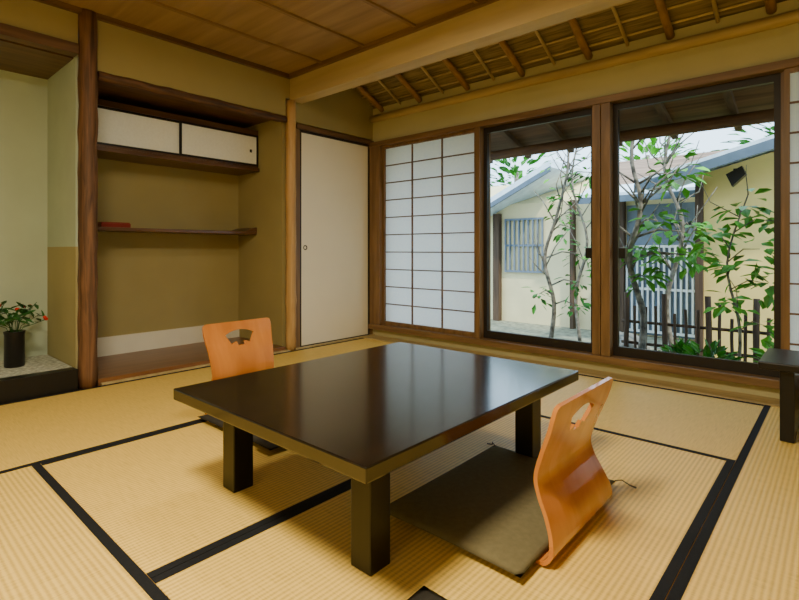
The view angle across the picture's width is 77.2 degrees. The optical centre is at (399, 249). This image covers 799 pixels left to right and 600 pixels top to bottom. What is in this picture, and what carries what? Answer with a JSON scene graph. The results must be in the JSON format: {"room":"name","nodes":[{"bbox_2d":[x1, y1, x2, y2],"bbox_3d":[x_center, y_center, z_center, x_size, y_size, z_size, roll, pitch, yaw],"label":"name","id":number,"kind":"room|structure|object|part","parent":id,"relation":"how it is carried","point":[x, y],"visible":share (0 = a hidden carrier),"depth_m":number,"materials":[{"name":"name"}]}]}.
{"room":"traditional dwelling","nodes":[
{"label":"traditional dwelling","id":0,"kind":"room"},
{"bbox_2d":[0,0,373,389],"bbox_3d":[-2.156,-0.550,3.144,0.800,2.800,5.040,0,0,42],"label":"wall","id":1,"kind":"structure","parent":0,"point":[155,290],"depth_m":3.67,"materials":[{"name":"paint"}]},
{"bbox_2d":[0,23,78,56],"bbox_3d":[-2.707,-1.155,1.952,0.080,0.060,2.525,0,0,42],"label":"lintel","id":2,"kind":"object","parent":1,"relation":"attached to","point":[7,32],"visible":1,"depth_m":2.73,"materials":[{"name":"brown wood"}]},
{"bbox_2d":[0,39,270,127],"bbox_3d":[-2.515,-1.125,2.741,0.600,0.130,3.960,0,0,42],"label":"ceiling","id":3,"kind":"structure","parent":1,"relation":"attached to","point":[15,57],"depth_m":3.39,"materials":[{"name":"brown wood"}]},
{"bbox_2d":[34,0,291,78],"bbox_3d":[-2.191,-1.375,2.480,0.030,0.030,4.000,0,0,42],"label":"trim","id":4,"kind":"structure","parent":1,"relation":"attached to","point":[55,3],"depth_m":3.23,"materials":[{"name":"brown wood"}]},
{"bbox_2d":[98,227,256,234],"bbox_3d":[-1.751,-0.160,3.815,0.285,0.060,1.330,0,0,42],"label":"shelf","id":5,"kind":"object","parent":1,"relation":"attached to","point":[241,231],"visible":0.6,"depth_m":3.74,"materials":[{"name":"brown wood"}]},
{"bbox_2d":[98,222,130,227],"bbox_3d":[-2.011,-0.174,3.504,0.140,0.035,0.190,0,0,42],"label":"box","id":6,"kind":"object","parent":5,"relation":"on","point":[100,224],"visible":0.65,"depth_m":3.45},
{"bbox_2d":[97,99,258,175],"bbox_3d":[-1.736,-0.828,3.802,0.325,0.345,1.330,0,0,42],"label":"upper cabinet","id":7,"kind":"object","parent":1,"relation":"attached to","point":[126,133],"visible":0.81,"depth_m":3.70,"materials":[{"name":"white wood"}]},
{"bbox_3d":[-1.858,-0.830,3.478,0.012,0.260,0.685,0,0,42],"label":"sliding door","id":8,"kind":"part","parent":7,"relation":"part of","materials":[{"name":"paper"}]},
{"bbox_3d":[-1.412,-0.830,3.958,0.012,0.260,0.665,0,0,42],"label":"sliding door","id":9,"kind":"part","parent":7,"relation":"part of","materials":[{"name":"paper"}]},
{"bbox_2d":[98,71,286,122],"bbox_3d":[-1.348,-1.035,3.468,0.067,0.065,1.337,0,0,42],"label":"lintel","id":10,"kind":"object","parent":1,"relation":"attached to","point":[102,76],"visible":0.99,"depth_m":3.35,"materials":[{"name":"brown wood"}]},
{"bbox_2d":[100,334,374,385],"bbox_3d":[-1.002,0.819,3.819,0.030,0.062,2.300,0,0,42],"label":"baseboard","id":11,"kind":"structure","parent":1,"relation":"attached to","point":[331,342],"depth_m":3.34,"materials":[{"name":"brown wood"}]},
{"bbox_2d":[296,129,372,347],"bbox_3d":[-0.561,-0.090,4.376,0.050,1.780,0.880,0,0,42],"label":"door frame","id":12,"kind":"structure","parent":1,"relation":"attached to","point":[297,130],"depth_m":4.05,"materials":[{"name":"brown wood"}]},
{"bbox_2d":[300,130,369,346],"bbox_3d":[-0.555,-0.090,4.370,0.027,1.780,0.800,0,0,42],"label":"door","id":13,"kind":"structure","parent":1,"relation":"in","point":[334,172],"depth_m":4.33,"materials":[{"name":"paper"}]},
{"bbox_2d":[296,123,373,144],"bbox_3d":[-0.559,-1.000,4.375,0.075,0.040,0.880,0,0,42],"label":"lintel","id":14,"kind":"object","parent":1,"relation":"attached to","point":[298,126],"visible":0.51,"depth_m":4.30,"materials":[{"name":"brown wood"}]},
{"bbox_2d":[289,0,499,77],"bbox_3d":[0.948,-1.375,2.348,4.900,0.030,0.030,0,0,42],"label":"trim","id":15,"kind":"structure","parent":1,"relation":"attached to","point":[469,7],"depth_m":3.19,"materials":[{"name":"brown wood"}]},
{"bbox_2d":[361,0,701,97],"bbox_3d":[1.489,-1.398,2.957,4.900,0.016,0.016,0,0,42],"label":"batten","id":16,"kind":"object","parent":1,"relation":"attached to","point":[692,1],"visible":1,"depth_m":3.35,"materials":[{"name":"brown wood"}]},
{"bbox_2d":[59,0,471,73],"bbox_3d":[-0.401,-1.415,0.904,5.000,0.050,4.020,0,0,42],"label":"ceiling","id":17,"kind":"structure","parent":0,"point":[357,20],"depth_m":3.03,"materials":[{"name":"brown wood"}]},
{"bbox_2d":[142,0,477,63],"bbox_3d":[-0.374,-1.383,0.867,4.072,0.014,4.000,0,0,42],"label":"batten","id":18,"kind":"object","parent":17,"relation":"attached to","point":[369,2],"visible":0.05,"depth_m":3.02,"materials":[{"name":"brown wood"}]},
{"bbox_2d":[290,0,630,103],"bbox_3d":[0.998,-1.570,2.404,4.900,0.760,0.120,0,0,42],"label":"beam","id":19,"kind":"structure","parent":17,"relation":"attached to","point":[501,20],"depth_m":2.99,"materials":[{"name":"brown wood"}]},
{"bbox_2d":[354,0,786,108],"bbox_3d":[1.336,-1.545,2.785,4.900,0.510,0.940,0,0,42],"label":"ceiling","id":20,"kind":"structure","parent":0,"point":[635,8],"depth_m":3.35,"materials":[{"name":"brown wood"}]},
{"bbox_2d":[377,80,400,104],"bbox_3d":[-0.263,-1.509,4.155,0.022,0.432,0.835,0,0,42],"label":"bamboo pole","id":21,"kind":"object","parent":20,"relation":"attached to","point":[379,81],"visible":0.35,"depth_m":4.35,"materials":[{"name":"brown wood"}]},
{"bbox_2d":[420,66,443,93],"bbox_3d":[0.089,-1.509,3.843,0.022,0.432,0.835,0,0,42],"label":"bamboo pole","id":22,"kind":"object","parent":20,"relation":"attached to","point":[421,67],"visible":0.35,"depth_m":4.04,"materials":[{"name":"brown wood"}]},
{"bbox_2d":[472,50,494,80],"bbox_3d":[0.451,-1.509,3.521,0.022,0.432,0.835,0,0,42],"label":"bamboo pole","id":23,"kind":"object","parent":20,"relation":"attached to","point":[474,51],"visible":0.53,"depth_m":3.71,"materials":[{"name":"brown wood"}]},
{"bbox_2d":[352,0,634,88],"bbox_3d":[1.409,-1.458,2.868,4.900,0.016,0.016,0,0,42],"label":"batten","id":24,"kind":"object","parent":20,"relation":"attached to","point":[631,0],"visible":0.44,"depth_m":3.42,"materials":[{"name":"brown wood"}]},
{"bbox_2d":[534,30,555,64],"bbox_3d":[0.814,-1.509,3.199,0.022,0.432,0.835,0,0,42],"label":"bamboo pole","id":25,"kind":"object","parent":20,"relation":"attached to","point":[536,31],"visible":0.53,"depth_m":3.39,"materials":[{"name":"brown wood"}]},
{"bbox_2d":[369,0,761,105],"bbox_3d":[1.555,-1.348,3.032,4.900,0.016,0.016,0,0,42],"label":"batten","id":26,"kind":"object","parent":20,"relation":"attached to","point":[751,1],"visible":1,"depth_m":3.25,"materials":[{"name":"brown wood"}]},
{"bbox_2d":[611,6,629,46],"bbox_3d":[1.181,-1.509,2.873,0.022,0.432,0.835,0,0,42],"label":"bamboo pole","id":27,"kind":"object","parent":20,"relation":"attached to","point":[614,11],"visible":1,"depth_m":3.06,"materials":[{"name":"brown wood"}]},
{"bbox_2d":[711,0,719,22],"bbox_3d":[1.547,-1.509,2.548,0.022,0.432,0.835,0,0,42],"label":"bamboo pole","id":28,"kind":"object","parent":20,"relation":"attached to","point":[714,4],"visible":1,"depth_m":2.79,"materials":[{"name":"brown wood"}]},
{"bbox_2d":[371,0,798,398],"bbox_3d":[1.578,-0.235,3.133,5.000,2.170,0.100,0,0,42],"label":"wall","id":29,"kind":"structure","parent":0,"point":[781,43],"depth_m":3.23,"materials":[{"name":"paint"}]},
{"bbox_2d":[383,129,473,336],"bbox_3d":[0.235,-0.133,4.271,1.020,1.635,0.030,0,0,42],"label":"screen","id":30,"kind":"object","parent":29,"relation":"in","point":[428,183],"visible":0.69,"depth_m":4.25,"materials":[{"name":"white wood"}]},
{"bbox_2d":[484,108,591,351],"bbox_3d":[0.979,-0.133,3.614,0.865,1.635,0.065,0,0,42],"label":"window","id":31,"kind":"structure","parent":29,"relation":"in","point":[506,336],"depth_m":3.71,"materials":[{"name":"brown wood"}]},
{"bbox_2d":[363,335,779,407],"bbox_3d":[1.529,0.822,3.002,4.900,0.056,0.160,0,0,42],"label":"baseboard","id":32,"kind":"structure","parent":29,"relation":"attached to","point":[774,402],"depth_m":3.07,"materials":[{"name":"brown wood"}]},
{"bbox_2d":[368,324,779,388],"bbox_3d":[1.316,0.708,3.365,4.100,0.045,0.220,0,0,42],"label":"sill","id":33,"kind":"structure","parent":29,"relation":"attached to","point":[722,375],"depth_m":3.21,"materials":[{"name":"brown wood"}]},
{"bbox_2d":[370,146,382,324],"bbox_3d":[-0.177,-0.133,4.673,0.130,1.635,0.165,0,0,42],"label":"post","id":34,"kind":"object","parent":33,"relation":"on","point":[376,153],"visible":0.72,"depth_m":4.60,"materials":[{"name":"brown wood"}]},
{"bbox_2d":[474,127,490,338],"bbox_3d":[0.653,-0.133,3.937,0.050,1.635,0.165,0,0,42],"label":"post","id":35,"kind":"object","parent":33,"relation":"on","point":[478,132],"visible":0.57,"depth_m":3.88,"materials":[{"name":"brown wood"}]},
{"bbox_2d":[592,102,612,356],"bbox_3d":[1.362,-0.133,3.308,0.115,1.635,0.165,0,0,42],"label":"post","id":36,"kind":"object","parent":33,"relation":"on","point":[602,114],"visible":0.9,"depth_m":3.24,"materials":[{"name":"brown wood"}]},
{"bbox_2d":[781,71,783,348],"bbox_3d":[2.077,-0.133,2.703,0.018,1.635,0.120,0,0,42],"label":"post","id":37,"kind":"object","parent":33,"relation":"on","point":[782,72],"visible":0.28,"depth_m":2.66,"materials":[{"name":"brown wood"}]},
{"bbox_2d":[784,66,798,350],"bbox_3d":[2.379,-0.133,2.327,0.932,1.635,0.030,0,0,42],"label":"screen","id":38,"kind":"object","parent":33,"relation":"on","point":[791,75],"visible":0.84,"depth_m":2.62,"materials":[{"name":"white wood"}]},
{"bbox_2d":[369,57,798,147],"bbox_3d":[1.319,-0.973,3.369,4.100,0.045,0.210,0,0,42],"label":"lintel","id":39,"kind":"object","parent":29,"relation":"attached to","point":[778,66],"visible":0.49,"depth_m":3.17,"materials":[{"name":"brown wood"}]},
{"bbox_2d":[370,9,798,122],"bbox_3d":[1.575,-1.220,3.054,4.900,0.070,0.072,0,0,42],"label":"beam","id":40,"kind":"structure","parent":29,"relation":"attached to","point":[791,17],"depth_m":3.19,"materials":[{"name":"brown wood"}]},
{"bbox_2d":[356,85,383,111],"bbox_3d":[-0.433,-1.494,4.305,0.051,0.455,0.846,0,0,42],"label":"rafter","id":41,"kind":"object","parent":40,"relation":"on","point":[360,88],"visible":0.39,"depth_m":4.48,"materials":[{"name":"brown wood"}]},
{"bbox_2d":[394,73,421,102],"bbox_3d":[-0.094,-1.494,4.005,0.053,0.454,0.845,0,0,42],"label":"rafter","id":42,"kind":"object","parent":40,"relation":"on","point":[399,76],"visible":0.4,"depth_m":4.18,"materials":[{"name":"brown wood"}]},
{"bbox_2d":[442,58,469,90],"bbox_3d":[0.272,-1.494,3.681,0.054,0.454,0.846,0,0,42],"label":"rafter","id":43,"kind":"object","parent":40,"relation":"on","point":[447,62],"visible":0.42,"depth_m":3.86,"materials":[{"name":"brown wood"}]},
{"bbox_2d":[498,40,524,76],"bbox_3d":[0.630,-1.494,3.362,0.052,0.455,0.846,0,0,42],"label":"rafter","id":44,"kind":"object","parent":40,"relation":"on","point":[504,45],"visible":0.53,"depth_m":3.53,"materials":[{"name":"brown wood"}]},
{"bbox_2d":[568,18,592,59],"bbox_3d":[0.997,-1.494,3.036,0.054,0.453,0.845,0,0,42],"label":"rafter","id":45,"kind":"object","parent":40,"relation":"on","point":[573,23],"visible":0.72,"depth_m":3.21,"materials":[{"name":"brown wood"}]},
{"bbox_2d":[654,0,674,39],"bbox_3d":[1.363,-1.494,2.711,0.051,0.453,0.846,0,0,42],"label":"rafter","id":46,"kind":"object","parent":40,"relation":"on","point":[660,4],"visible":1,"depth_m":2.91,"materials":[{"name":"brown wood"}]},
{"bbox_2d":[764,0,776,14],"bbox_3d":[1.730,-1.494,2.386,0.054,0.454,0.846,0,0,42],"label":"rafter","id":47,"kind":"object","parent":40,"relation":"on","point":[770,5],"visible":1,"depth_m":2.65,"materials":[{"name":"brown wood"}]},
{"bbox_2d":[491,83,773,162],"bbox_3d":[1.878,-1.075,3.621,8.000,0.449,0.990,0,0,42],"label":"roof","id":48,"kind":"structure","parent":29,"relation":"attached to","point":[754,105],"depth_m":3.76,"materials":[{"name":"brown wood"}]},
{"bbox_2d":[613,73,780,377],"bbox_3d":[1.714,-0.133,2.962,0.870,1.635,0.065,0,0,42],"label":"window frame","id":49,"kind":"structure","parent":29,"relation":"in","point":[619,253],"depth_m":2.96,"materials":[{"name":"brown wood"}]},
{"bbox_3d":[-0.291,0.903,1.555,5.700,0.095,5.140,0,0,42],"label":"floor","id":50,"kind":"structure","parent":0,"visible":0},
{"bbox_2d":[0,354,77,403],"bbox_3d":[-2.924,0.766,2.144,0.660,0.168,2.525,0,0,42],"label":"platform","id":51,"kind":"object","parent":50,"relation":"on","point":[41,375],"visible":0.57,"depth_m":2.78,"materials":[{"name":"black paint"}]},
{"bbox_2d":[3,330,25,367],"bbox_3d":[-2.280,0.585,2.960,0.106,0.210,0.106,0,0,42],"label":"vase","id":52,"kind":"object","parent":51,"relation":"on","point":[14,342],"visible":0.96,"depth_m":2.92,"materials":[{"name":"black ceramic"}]},
{"bbox_2d":[0,301,47,331],"bbox_3d":[-2.262,0.436,2.961,0.378,0.269,0.312,0,0,42],"label":"flower arrangement","id":53,"kind":"object","parent":52,"relation":"in","point":[16,316],"visible":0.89,"depth_m":2.96,"materials":[{"name":"green plant"}]},
{"bbox_2d":[0,463,169,599],"bbox_3d":[-0.936,0.827,0.870,1.943,0.056,0.955,0,0,42],"label":"mat","id":54,"kind":"object","parent":50,"relation":"on","point":[51,548],"visible":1,"depth_m":1.32,"materials":[{"name":"wicker"}]},
{"bbox_2d":[77,9,97,388],"bbox_3d":[-1.820,-0.292,2.921,0.105,2.186,0.104,0,0,-27],"label":"log post","id":55,"kind":"object","parent":50,"relation":"on","point":[87,79],"visible":1,"depth_m":2.88,"materials":[{"name":"brown wood"}]},
{"bbox_2d":[0,376,204,473],"bbox_3d":[-1.765,0.827,2.169,1.018,0.056,1.798,0,0,42],"label":"mat","id":56,"kind":"object","parent":50,"relation":"on","point":[33,431],"visible":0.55,"depth_m":2.37,"materials":[{"name":"wicker"}]},
{"bbox_2d":[97,337,285,385],"bbox_3d":[-1.599,0.807,3.686,0.685,0.085,1.330,0,0,42],"label":"board","id":57,"kind":"object","parent":50,"relation":"on","point":[132,364],"visible":0.38,"depth_m":3.46,"materials":[{"name":"brown wood"}]},
{"bbox_2d":[41,420,350,578],"bbox_3d":[-0.401,0.827,2.192,0.988,0.056,1.731,0,0,42],"label":"mat","id":58,"kind":"object","parent":50,"relation":"on","point":[162,498],"visible":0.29,"depth_m":1.67,"materials":[{"name":"wicker"}]},
{"bbox_2d":[202,318,273,414],"bbox_3d":[-0.656,0.577,2.381,0.443,0.439,0.380,0,0,42],"label":"chair","id":59,"kind":"object","parent":58,"relation":"on","point":[227,359],"visible":0.34,"depth_m":2.48,"materials":[{"name":"orange wood"}]},
{"bbox_2d":[198,414,279,449],"bbox_3d":[-0.547,0.780,2.329,0.697,0.038,0.527,0,0,42],"label":"floor cushion","id":60,"kind":"object","parent":58,"relation":"on","point":[264,443],"visible":0.06,"depth_m":2.04,"materials":[{"name":"fabric"}]},
{"bbox_2d":[173,342,578,575],"bbox_3d":[-0.033,0.624,1.746,0.892,0.348,1.113,0,0,42],"label":"table","id":61,"kind":"object","parent":58,"relation":"on","point":[365,415],"visible":0.96,"depth_m":1.51,"materials":[{"name":"paint"}]},
{"bbox_3d":[-0.545,0.642,1.689,0.072,0.312,0.072,0,0,42],"label":"leg","id":62,"kind":"part","parent":61,"relation":"part of","materials":[{"name":"paint"}]},
{"bbox_3d":[-0.073,0.642,1.270,0.072,0.312,0.072,0,0,42],"label":"leg","id":63,"kind":"part","parent":61,"relation":"part of","materials":[{"name":"paint"}]},
{"bbox_3d":[0.490,0.642,1.904,0.072,0.312,0.072,0,0,42],"label":"leg","id":64,"kind":"part","parent":61,"relation":"part of","materials":[{"name":"paint"}]},
{"bbox_2d":[156,338,391,386],"bbox_3d":[-0.560,0.827,3.526,1.018,0.056,1.828,0,0,42],"label":"mat","id":65,"kind":"object","parent":50,"relation":"on","point":[202,374],"visible":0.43,"depth_m":3.76,"materials":[{"name":"wicker"}]},
{"bbox_2d":[285,100,296,350],"bbox_3d":[-0.867,-0.194,3.992,0.090,1.989,0.090,0,0,3],"label":"log post","id":66,"kind":"object","parent":50,"relation":"on","point":[290,131],"visible":0.99,"depth_m":3.96,"materials":[{"name":"brown wood"}]},
{"bbox_2d":[151,411,733,599],"bbox_3d":[0.327,0.827,1.547,0.953,0.056,1.731,0,0,42],"label":"mat","id":67,"kind":"object","parent":50,"relation":"on","point":[636,546],"visible":0.58,"depth_m":1.33,"materials":[{"name":"wicker"}]},
{"bbox_2d":[407,586,446,599],"bbox_3d":[0.086,0.783,0.759,0.600,0.030,0.590,0,0,42],"label":"floor cushion","id":68,"kind":"object","parent":67,"relation":"on","point":[424,593],"visible":1,"depth_m":1.14,"materials":[{"name":"fabric"}]},
{"bbox_2d":[390,442,636,577],"bbox_3d":[0.345,0.781,1.603,0.576,0.036,0.706,0,0,42],"label":"floor cushion","id":69,"kind":"object","parent":67,"relation":"on","point":[487,506],"visible":0.73,"depth_m":1.48,"materials":[{"name":"brown fabric"}]},
{"bbox_2d":[533,377,612,565],"bbox_3d":[0.362,0.593,1.538,0.443,0.407,0.428,0,0,42],"label":"chair","id":70,"kind":"object","parent":69,"relation":"on","point":[571,485],"visible":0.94,"depth_m":1.38,"materials":[{"name":"orange wood"}]},
{"bbox_2d":[541,374,763,463],"bbox_3d":[0.844,0.827,2.875,1.943,0.056,0.938,0,0,42],"label":"mat","id":71,"kind":"object","parent":50,"relation":"on","point":[719,428],"visible":0.31,"depth_m":2.40,"materials":[{"name":"wicker"}]},
{"bbox_2d":[665,405,798,599],"bbox_3d":[1.600,0.827,1.542,0.953,0.056,1.928,0,0,42],"label":"mat","id":72,"kind":"object","parent":50,"relation":"on","point":[746,547],"visible":1,"depth_m":1.41,"materials":[{"name":"wicker"}]},
{"bbox_2d":[758,348,798,442],"bbox_3d":[2.089,0.633,1.856,1.200,0.330,0.390,0,0,42],"label":"writing desk","id":73,"kind":"object","parent":72,"relation":"on","point":[784,361],"visible":1,"depth_m":2.08,"materials":[{"name":"black paint"}]},
{"bbox_3d":[1.712,0.649,2.191,0.050,0.298,0.310,0,0,42],"label":"leg","id":74,"kind":"part","parent":73,"relation":"part of","materials":[{"name":"black paint"}]},
{"label":"outside","id":75,"kind":"structure","parent":0,"visible":0},
{"bbox_2d":[491,319,694,350],"bbox_3d":[6.286,1.200,10.092,20.000,0.200,16.560,0,0,42],"label":"ground","id":76,"kind":"structure","parent":75,"point":[566,333],"depth_m":6.75,"materials":[{"name":"grey concrete"}]},
{"bbox_2d":[491,153,565,186],"bbox_3d":[3.103,-0.900,13.243,2.834,3.979,2.796,0,0,42],"label":"tree","id":77,"kind":"object","parent":76,"relation":"on","point":[517,174],"visible":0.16,"depth_m":12.94,"materials":[{"name":"green plant"}]},
{"bbox_2d":[521,148,590,337],"bbox_3d":[1.809,-0.356,5.375,1.020,2.906,0.512,0,0,42],"label":"tree","id":78,"kind":"object","parent":76,"relation":"on","point":[544,257],"visible":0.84,"depth_m":5.42,"materials":[{"name":"green plant"}]},
{"bbox_2d":[540,148,590,340],"bbox_3d":[2.057,-0.348,5.715,0.905,2.888,0.624,0,0,42],"label":"tree","id":79,"kind":"object","parent":76,"relation":"on","point":[571,185],"visible":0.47,"depth_m":5.73,"materials":[{"name":"green plant"}]},
{"bbox_2d":[491,150,724,340],"bbox_3d":[1.311,-0.120,9.046,7.950,2.440,2.530,0,0,42],"label":"house","id":80,"kind":"structure","parent":76,"relation":"on","point":[517,212],"depth_m":7.15,"materials":[{"name":"beige paint"}]},
{"bbox_3d":[1.533,0.270,7.812,0.100,1.660,0.120,0,0,42],"label":"timber post","id":81,"kind":"part","parent":80,"relation":"part of","materials":[{"name":"brown wood"}]},
{"bbox_3d":[2.434,0.200,7.012,0.050,1.800,0.120,0,0,42],"label":"timber post","id":82,"kind":"part","parent":80,"relation":"part of","materials":[{"name":"brown wood"}]},
{"bbox_3d":[2.932,0.225,6.571,0.060,1.750,0.120,0,0,42],"label":"timber post","id":83,"kind":"part","parent":80,"relation":"part of","materials":[{"name":"brown wood"}]},
{"bbox_3d":[3.325,0.250,6.253,0.910,1.660,0.028,0,0,42],"label":"dark panel","id":84,"kind":"part","parent":80,"relation":"part of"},
{"bbox_2d":[620,331,649,349],"bbox_3d":[2.366,0.979,5.254,0.493,0.240,0.539,0,0,42],"label":"rock","id":85,"kind":"object","parent":76,"relation":"on","point":[631,336],"visible":0.09,"depth_m":5.12,"materials":[{"name":"stone"}]},
{"bbox_2d":[620,136,697,160],"bbox_3d":[5.780,-0.888,11.597,2.594,3.956,2.657,0,0,42],"label":"tree","id":86,"kind":"object","parent":76,"relation":"on","point":[651,145],"visible":0.04,"depth_m":11.34,"materials":[{"name":"green plant"}]},
{"bbox_2d":[620,140,719,348],"bbox_3d":[2.250,-0.441,4.385,0.928,3.075,0.558,0,0,27],"label":"tree","id":87,"kind":"object","parent":76,"relation":"on","point":[631,260],"visible":0.84,"depth_m":4.43,"materials":[{"name":"green plant"}]},
{"bbox_2d":[637,133,716,351],"bbox_3d":[2.603,-0.489,4.717,0.696,3.175,0.323,0,0,42],"label":"tree","id":88,"kind":"object","parent":76,"relation":"on","point":[666,159],"visible":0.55,"depth_m":4.71,"materials":[{"name":"green plant"}]},
{"bbox_2d":[658,335,701,354],"bbox_3d":[2.229,0.884,3.930,0.389,0.420,0.381,0,0,42],"label":"shrub","id":89,"kind":"object","parent":76,"relation":"on","point":[678,347],"visible":0.11,"depth_m":3.94,"materials":[{"name":"green plant"}]},
{"bbox_2d":[621,292,770,362],"bbox_3d":[2.708,0.750,4.293,1.550,0.701,0.073,0,0,42],"label":"picket fence","id":90,"kind":"object","parent":76,"relation":"on","point":[756,332],"visible":0.47,"depth_m":4.37,"materials":[{"name":"brown wood"}]},
{"bbox_3d":[2.723,0.880,4.309,1.550,0.028,0.028,0,0,42],"label":"rail","id":91,"kind":"part","parent":90,"relation":"part of","materials":[{"name":"brown wood"}]},
{"bbox_3d":[2.723,0.680,4.309,1.550,0.028,0.028,0,0,42],"label":"rail","id":92,"kind":"part","parent":90,"relation":"part of","materials":[{"name":"brown wood"}]},
{"bbox_2d":[634,134,773,361],"bbox_3d":[4.307,-0.080,4.113,4.220,2.360,0.930,0,0,42],"label":"neighboring house","id":93,"kind":"structure","parent":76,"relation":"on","point":[758,155],"depth_m":4.92,"materials":[{"name":"beige paint"}]},
{"bbox_3d":[3.081,0.200,5.134,0.070,1.800,0.070,0,0,42],"label":"timber post","id":94,"kind":"part","parent":93,"relation":"part of","materials":[{"name":"brown wood"}]},
{"bbox_2d":[726,166,746,186],"bbox_3d":[3.275,-0.705,4.848,0.160,0.190,0.200,0,0,42],"label":"wall lantern","id":95,"kind":"object","parent":93,"relation":"attached to","point":[735,176],"visible":0.96,"depth_m":4.78,"materials":[{"name":"black paint"}]},
{"bbox_2d":[681,338,744,359],"bbox_3d":[2.115,0.844,3.411,0.438,0.500,0.427,0,0,42],"label":"shrub","id":96,"kind":"object","parent":76,"relation":"on","point":[720,351],"visible":0.13,"depth_m":3.44,"materials":[{"name":"green plant"}]},
{"bbox_2d":[685,165,773,360],"bbox_3d":[2.542,0.234,3.644,0.768,1.720,0.479,0,0,42],"label":"tree","id":97,"kind":"object","parent":76,"relation":"on","point":[748,222],"visible":0.79,"depth_m":3.67,"materials":[{"name":"green plant"}]},
{"bbox_2d":[710,123,773,151],"bbox_3d":[7.200,-0.924,8.974,2.755,4.028,2.826,0,0,42],"label":"tree","id":98,"kind":"object","parent":76,"relation":"on","point":[769,132],"visible":0.12,"depth_m":9.24,"materials":[{"name":"green plant"}]},
{"bbox_2d":[748,333,773,362],"bbox_3d":[2.525,0.781,3.171,0.555,0.627,0.516,0,0,42],"label":"shrub","id":99,"kind":"object","parent":76,"relation":"on","point":[760,352],"visible":0.04,"depth_m":3.31,"materials":[{"name":"green plant"}]}
]}

